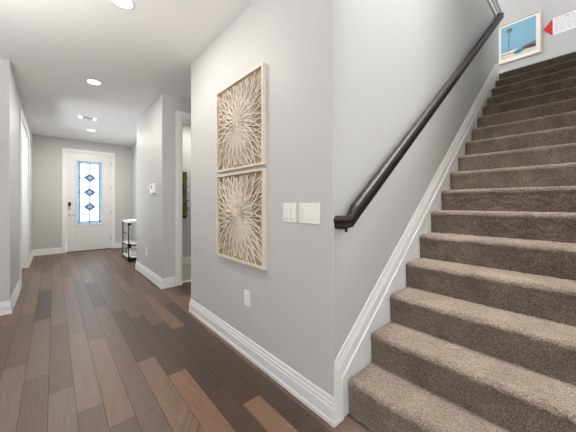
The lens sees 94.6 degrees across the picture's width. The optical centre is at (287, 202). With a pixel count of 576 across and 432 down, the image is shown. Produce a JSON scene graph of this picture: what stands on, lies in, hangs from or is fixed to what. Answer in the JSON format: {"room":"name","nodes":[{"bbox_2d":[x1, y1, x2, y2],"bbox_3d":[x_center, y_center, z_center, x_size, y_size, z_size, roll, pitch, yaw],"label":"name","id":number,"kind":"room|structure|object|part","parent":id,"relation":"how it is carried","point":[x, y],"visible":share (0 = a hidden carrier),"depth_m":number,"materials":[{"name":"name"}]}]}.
{"room":"entrance hallway","nodes":[
{"label":"entrance hallway","id":0,"kind":"room"},
{"bbox_2d":[0,58,32,301],"bbox_3d":[-4.467,-0.175,4.429,0.120,2.764,4.193,0,0,-41],"label":"wall","id":1,"kind":"structure","parent":0,"point":[11,102],"depth_m":2.95,"materials":[{"name":"grey paint"}]},
{"bbox_2d":[0,279,20,315],"bbox_3d":[-4.954,1.135,1.918,4.208,0.145,1.108,0,0,-41],"label":"baseboard","id":2,"kind":"structure","parent":1,"relation":"attached to","point":[6,307],"depth_m":2.91,"materials":[{"name":"white paint"}]},
{"bbox_2d":[19,109,29,287],"bbox_3d":[-4.373,-0.058,4.336,0.138,2.530,1.750,0,0,-41],"label":"trim","id":3,"kind":"structure","parent":1,"relation":"attached to","point":[24,136],"depth_m":4.91,"materials":[{"name":"white paint"}]},
{"bbox_2d":[30,247,60,263],"bbox_3d":[-5.175,1.135,5.698,0.498,0.145,1.353,0,0,-41],"label":"baseboard","id":4,"kind":"structure","parent":1,"relation":"attached to","point":[36,252],"depth_m":6.17,"materials":[{"name":"white paint"}]},
{"bbox_2d":[33,135,130,252],"bbox_3d":[-5.890,-0.175,6.049,4.270,2.764,0.120,0,0,-41],"label":"wall","id":5,"kind":"structure","parent":0,"point":[47,151],"depth_m":6.30,"materials":[{"name":"grey paint"}]},
{"bbox_2d":[62,148,114,252],"bbox_3d":[-5.058,-0.057,6.771,1.079,2.528,0.138,0,0,-41],"label":"trim","id":6,"kind":"structure","parent":5,"relation":"attached to","point":[64,150],"depth_m":6.43,"materials":[{"name":"white paint"}]},
{"bbox_2d":[67,152,111,252],"bbox_3d":[-5.037,-0.013,6.757,0.920,2.440,0.148,0,0,-41],"label":"door","id":7,"kind":"structure","parent":5,"relation":"in","point":[89,186],"depth_m":6.73,"materials":[{"name":"white paint"}]},
{"bbox_3d":[-5.053,1.200,6.766,0.907,0.012,0.112,0,0,-41],"label":"sill","id":8,"kind":"part","parent":7,"relation":"part of","materials":[{"name":"white wood"}]},
{"bbox_3d":[-5.041,-0.263,6.755,0.579,1.642,0.059,0,0,-41],"label":"glazing frame","id":9,"kind":"part","parent":7,"relation":"part of","materials":[{"name":"glass"}]},
{"bbox_3d":[-5.046,-0.263,6.761,0.403,1.466,0.006,0,0,-41],"label":"glass pane","id":10,"kind":"part","parent":7,"relation":"part of","materials":[{"name":"white glass"}]},
{"bbox_3d":[-5.028,0.847,6.741,0.567,0.320,0.009,0,0,-41],"label":"panel","id":11,"kind":"part","parent":7,"relation":"part of","materials":[{"name":"white paint"}]},
{"bbox_3d":[-5.046,-0.263,6.761,0.507,1.570,0.006,0,0,-41],"label":"border glass","id":12,"kind":"part","parent":7,"relation":"part of","materials":[{"name":"glass"}]},
{"bbox_2d":[0,0,251,146],"bbox_3d":[-2.203,-1.766,0.986,7.500,0.417,12.593,0,0,-41],"label":"ceiling","id":13,"kind":"structure","parent":0,"point":[139,54],"depth_m":2.79,"materials":[{"name":"white paint"}]},
{"bbox_2d":[85,79,101,84],"bbox_3d":[-2.498,-1.554,3.420,0.176,0.006,0.176,0,0,-41],"label":"recessed light","id":14,"kind":"object","parent":13,"relation":"in","point":[91,81],"visible":1,"depth_m":3.40,"materials":[{"name":"white paint"}]},
{"bbox_2d":[110,0,134,9],"bbox_3d":[-1.280,-1.554,2.051,0.176,0.006,0.176,0,0,-41],"label":"recessed light","id":15,"kind":"object","parent":13,"relation":"in","point":[124,4],"visible":1,"depth_m":2.07,"materials":[{"name":"white paint"}]},
{"bbox_2d":[131,143,136,239],"bbox_3d":[-3.350,-0.175,6.311,0.115,2.764,2.848,0,0,-41],"label":"wall","id":16,"kind":"structure","parent":0,"point":[134,147],"depth_m":7.03,"materials":[{"name":"grey paint"}]},
{"bbox_2d":[0,247,373,431],"bbox_3d":[-2.182,1.231,1.024,7.592,0.072,12.423,0,0,-41],"label":"floor","id":17,"kind":"structure","parent":0,"point":[89,343],"depth_m":1.97,"materials":[{"name":"brown wood"}]},
{"bbox_2d":[122,220,136,261],"bbox_3d":[-3.312,0.792,5.806,0.452,0.830,0.654,0,0,-41],"label":"cart","id":18,"kind":"object","parent":17,"relation":"on","point":[129,243],"visible":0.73,"depth_m":5.60,"materials":[{"name":"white metal"}]},
{"bbox_3d":[-3.675,0.807,5.907,0.018,0.800,0.018,0,0,-41],"label":"post","id":19,"kind":"part","parent":18,"relation":"part of","materials":[{"name":"black metal"}]},
{"bbox_2d":[123,253,136,257],"bbox_3d":[-3.311,1.127,5.814,0.432,0.020,0.632,0,0,-41],"label":"shelf","id":20,"kind":"object","parent":18,"relation":"attached to","point":[125,255],"depth_m":5.63,"materials":[{"name":"white stone"}]},
{"bbox_2d":[123,240,136,244],"bbox_3d":[-3.311,0.857,5.814,0.432,0.020,0.632,0,0,-41],"label":"shelf","id":21,"kind":"object","parent":18,"relation":"attached to","point":[131,242],"depth_m":5.69,"materials":[{"name":"white stone"}]},
{"bbox_2d":[127,248,136,255],"bbox_3d":[-3.326,1.062,5.827,0.280,0.110,0.380,0,0,-41],"label":"storage basket","id":22,"kind":"object","parent":18,"relation":"on","point":[132,251],"visible":0.44,"depth_m":5.65,"materials":[{"name":"white fabric"}]},
{"bbox_2d":[334,51,575,431],"bbox_3d":[2.188,-0.466,2.468,4.251,3.345,1.038,0,0,-41],"label":"staircase","id":23,"kind":"structure","parent":17,"relation":"on","point":[469,323],"depth_m":1.66,"materials":[{"name":"beige carpet"}]},
{"bbox_2d":[183,123,190,256],"bbox_3d":[-2.077,-0.175,5.352,1.434,2.764,0.275,0,0,-41],"label":"wall","id":24,"kind":"structure","parent":0,"point":[186,127],"depth_m":5.25,"materials":[{"name":"grey paint"}]},
{"bbox_2d":[183,172,188,217],"bbox_3d":[-2.023,-0.158,5.154,0.185,0.904,0.093,0,0,-41],"label":"panel","id":25,"kind":"object","parent":24,"relation":"attached to","point":[185,208],"visible":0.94,"depth_m":5.16,"materials":[{"name":"green plant"}]},
{"bbox_3d":[-2.049,-0.154,5.153,0.145,0.897,0.060,0,0,-41],"label":"panel frame","id":26,"kind":"part","parent":25,"relation":"part of","materials":[{"name":"green plant"}]},
{"bbox_2d":[183,256,190,263],"bbox_3d":[-1.979,1.135,5.243,1.410,0.145,0.018,0,0,-41],"label":"baseboard","id":27,"kind":"structure","parent":24,"relation":"attached to","point":[186,260],"depth_m":5.23,"materials":[{"name":"white paint"}]},
{"bbox_2d":[137,0,346,396],"bbox_3d":[-1.228,-0.175,3.215,0.120,2.764,4.602,0,0,-41],"label":"wall","id":28,"kind":"structure","parent":0,"point":[297,311],"depth_m":1.79,"materials":[{"name":"grey paint"}]},
{"bbox_2d":[115,242,174,288],"bbox_3d":[-3.055,1.135,5.529,0.477,0.145,4.411,0,0,-41],"label":"baseboard","id":29,"kind":"structure","parent":28,"relation":"attached to","point":[162,283],"depth_m":4.02,"materials":[{"name":"white paint"}]},
{"bbox_2d":[150,183,155,193],"bbox_3d":[-2.052,-0.220,4.031,0.036,0.150,0.210,0,0,-41],"label":"thermostat","id":30,"kind":"object","parent":28,"relation":"attached to","point":[153,185],"visible":1,"depth_m":3.99,"materials":[{"name":"white plastic"}]},
{"bbox_2d":[171,95,190,276],"bbox_3d":[-1.186,-0.175,4.341,1.434,2.764,0.120,0,0,-41],"label":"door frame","id":31,"kind":"structure","parent":28,"relation":"in","point":[181,104],"depth_m":3.85,"materials":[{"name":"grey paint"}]},
{"bbox_2d":[175,111,190,285],"bbox_3d":[-1.320,-0.068,4.211,0.938,2.550,0.138,0,0,-41],"label":"door frame","id":32,"kind":"structure","parent":28,"relation":"attached to","point":[180,116],"depth_m":3.88,"materials":[{"name":"white paint"}]},
{"bbox_2d":[216,62,265,172],"bbox_3d":[-0.409,-0.638,2.171,0.033,0.727,0.727,0,0,-41],"label":"wall panel","id":33,"kind":"object","parent":28,"relation":"attached to","point":[241,105],"visible":1,"depth_m":2.12,"materials":[{"name":"beige wood"}]},
{"bbox_2d":[216,168,266,269],"bbox_3d":[-0.406,0.115,2.168,0.033,0.727,0.727,0,0,-41],"label":"wall panel","id":34,"kind":"object","parent":28,"relation":"attached to","point":[241,197],"visible":1,"depth_m":2.10,"materials":[{"name":"beige wood"}]},
{"bbox_2d":[244,289,249,306],"bbox_3d":[-0.323,0.748,2.092,0.008,0.120,0.078,0,0,-41],"label":"wall outlet","id":35,"kind":"object","parent":28,"relation":"attached to","point":[246,292],"visible":1,"depth_m":2.09,"materials":[{"name":"white plastic"}]},
{"bbox_2d":[189,298,343,427],"bbox_3d":[0.122,1.135,2.679,1.472,0.145,2.048,0,0,-41],"label":"baseboard","id":36,"kind":"structure","parent":28,"relation":"attached to","point":[323,404],"depth_m":1.80,"materials":[{"name":"white paint"}]},
{"bbox_2d":[283,203,295,222],"bbox_3d":[0.009,0.062,1.716,0.009,0.124,0.122,0,0,-41],"label":"light switch","id":37,"kind":"object","parent":28,"relation":"attached to","point":[289,209],"visible":1,"depth_m":1.71,"materials":[{"name":"white plastic"}]},
{"bbox_2d":[299,203,319,224],"bbox_3d":[0.125,0.062,1.584,0.008,0.124,0.168,0,0,-41],"label":"light switch","id":38,"kind":"object","parent":28,"relation":"attached to","point":[309,213],"visible":1,"depth_m":1.57,"materials":[{"name":"white plastic"}]},
{"bbox_2d":[347,0,498,336],"bbox_3d":[1.754,-0.788,2.854,3.874,3.990,0.115,0,0,-41],"label":"wall","id":39,"kind":"structure","parent":0,"point":[401,54],"depth_m":1.94,"materials":[{"name":"grey paint"}]},
{"bbox_2d":[333,12,503,231],"bbox_3d":[1.732,-1.333,2.689,3.870,2.980,0.104,0,0,-41],"label":"handrail","id":40,"kind":"object","parent":39,"relation":"attached to","point":[368,193],"visible":0.93,"depth_m":1.80,"materials":[{"name":"brown wood"}]},
{"bbox_2d":[487,0,502,23],"bbox_3d":[1.727,-2.833,2.831,4.044,0.150,0.235,0,0,-41],"label":"trim","id":41,"kind":"structure","parent":39,"relation":"attached to","point":[494,5],"depth_m":3.83,"materials":[{"name":"white paint"}]},
{"bbox_2d":[498,0,575,73],"bbox_3d":[4.317,-3.230,5.476,0.120,2.987,7.700,0,0,-41],"label":"wall","id":42,"kind":"structure","parent":0,"point":[562,43],"depth_m":4.90,"materials":[{"name":"grey paint"}]},
{"bbox_2d":[499,10,541,65],"bbox_3d":[4.479,-3.188,5.171,0.040,0.790,0.660,0,0,-41],"label":"framed print","id":43,"kind":"object","parent":42,"relation":"attached to","point":[519,38],"visible":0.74,"depth_m":5.14,"materials":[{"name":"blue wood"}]},
{"bbox_2d":[544,10,575,35],"bbox_3d":[4.931,-3.193,4.685,0.006,0.310,0.622,0,0,-41],"label":"wall sign","id":44,"kind":"object","parent":42,"relation":"attached to","point":[565,22],"visible":1,"depth_m":4.73,"materials":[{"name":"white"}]}
]}

